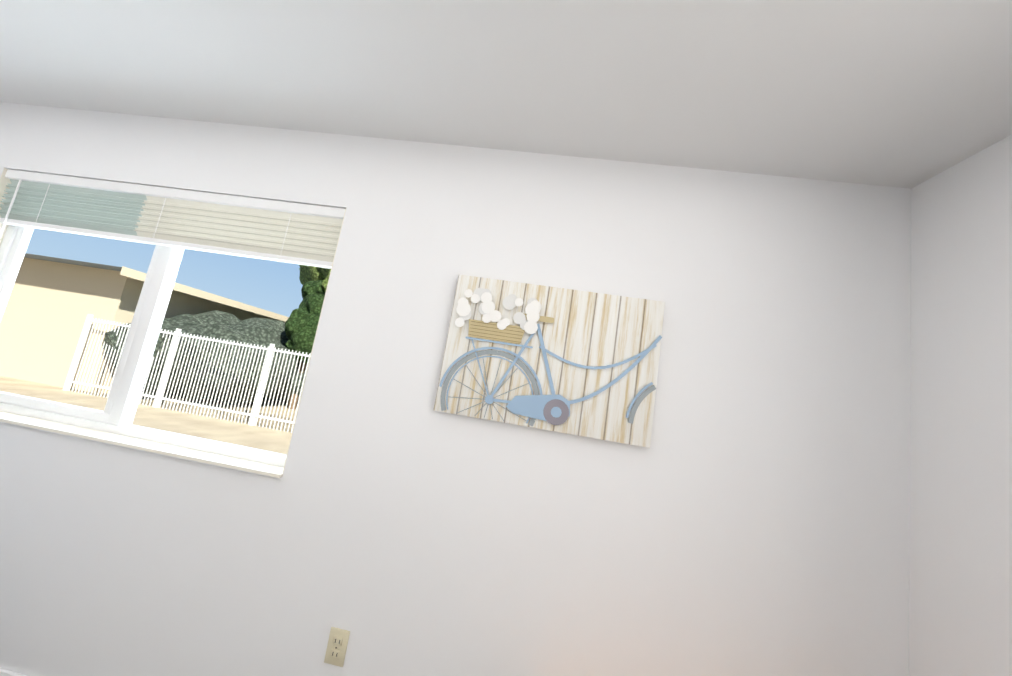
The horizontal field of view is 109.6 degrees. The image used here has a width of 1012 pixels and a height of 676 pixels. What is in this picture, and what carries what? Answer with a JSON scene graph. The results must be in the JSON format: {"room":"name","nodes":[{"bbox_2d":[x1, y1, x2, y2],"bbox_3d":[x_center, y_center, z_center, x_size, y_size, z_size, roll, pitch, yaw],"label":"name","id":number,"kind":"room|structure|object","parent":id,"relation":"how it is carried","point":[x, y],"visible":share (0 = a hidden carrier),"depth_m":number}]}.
{"room":"bedroom","nodes":[
{"label":"bedroom","id":0,"kind":"room"},
{"bbox_2d":[0,102,910,675],"bbox_3d":[-1.306,0.235,1.546,5.420,2.440,0.150,8,-8,6],"label":"wall","id":1,"kind":"structure","parent":0,"point":[746,512],"depth_m":1.34},
{"bbox_2d":[0,668,26,675],"bbox_3d":[-1.500,1.369,1.304,5.420,0.095,0.017,8,-8,6],"label":"baseboard","id":2,"kind":"structure","parent":1,"relation":"attached to","point":[4,672],"depth_m":1.34},
{"bbox_2d":[0,168,345,477],"bbox_3d":[-1.640,-0.133,1.613,1.760,1.130,0.160,8,-8,6],"label":"window","id":3,"kind":"structure","parent":1,"relation":"in","point":[112,422],"depth_m":1.59},
{"bbox_2d":[0,169,344,268],"bbox_3d":[-1.596,-0.419,1.627,1.748,0.548,0.064,8,-8,6],"label":"window blinds","id":4,"kind":"object","parent":3,"relation":"attached to","point":[285,232],"visible":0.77,"depth_m":1.63},
{"bbox_2d":[324,627,349,666],"bbox_3d":[-0.605,1.105,1.274,0.072,0.116,0.012,8,-8,6],"label":"electrical outlet","id":5,"kind":"object","parent":1,"relation":"attached to","point":[336,647],"visible":1,"depth_m":1.27},
{"bbox_2d":[434,275,664,447],"bbox_3d":[0.162,0.070,1.351,0.800,0.540,0.044,8,-8,6],"label":"art","id":6,"kind":"object","parent":1,"relation":"attached to","point":[573,362],"visible":0.98,"depth_m":1.34},
{"bbox_2d":[0,0,1011,188],"bbox_3d":[-1.247,-1.282,-0.079,5.720,0.100,3.800,8,-8,6],"label":"ceiling","id":7,"kind":"structure","parent":0,"point":[910,94],"depth_m":1.15},
{"bbox_2d":[909,134,1011,675],"bbox_3d":[1.290,0.369,-0.535,0.150,2.440,3.800,8,-8,6],"label":"wall","id":8,"kind":"structure","parent":0,"point":[960,599],"depth_m":1.10},
{"label":"outside","id":9,"kind":"structure","parent":0,"visible":0},
{"bbox_2d":[0,376,299,454],"bbox_3d":[-7.652,4.608,30.058,80.000,0.250,56.340,8,-8,6],"label":"ground","id":10,"kind":"structure","parent":9,"point":[228,431],"depth_m":6.62},
{"bbox_2d":[0,253,288,392],"bbox_3d":[-12.644,-0.093,15.620,10.820,3.400,16.100,8,-8,6],"label":"house","id":11,"kind":"structure","parent":10,"relation":"on","point":[67,322],"depth_m":7.86},
{"bbox_2d":[63,314,310,432],"bbox_3d":[-5.829,0.751,7.131,6.360,1.610,0.060,8,-8,6],"label":"fence","id":12,"kind":"object","parent":10,"relation":"on","point":[166,371],"depth_m":7.16},
{"bbox_2d":[102,280,324,408],"bbox_3d":[-6.744,0.227,11.575,4.023,3.810,8.712,8,-8,6],"label":"shrubs","id":13,"kind":"object","parent":10,"relation":"on","point":[266,335],"depth_m":8.37},
{"bbox_2d":[299,265,330,292],"bbox_3d":[-2.222,-0.709,12.903,11.940,7.195,9.020,8,-8,6],"label":"trees","id":14,"kind":"object","parent":10,"relation":"on","point":[312,272],"depth_m":11.23}
]}

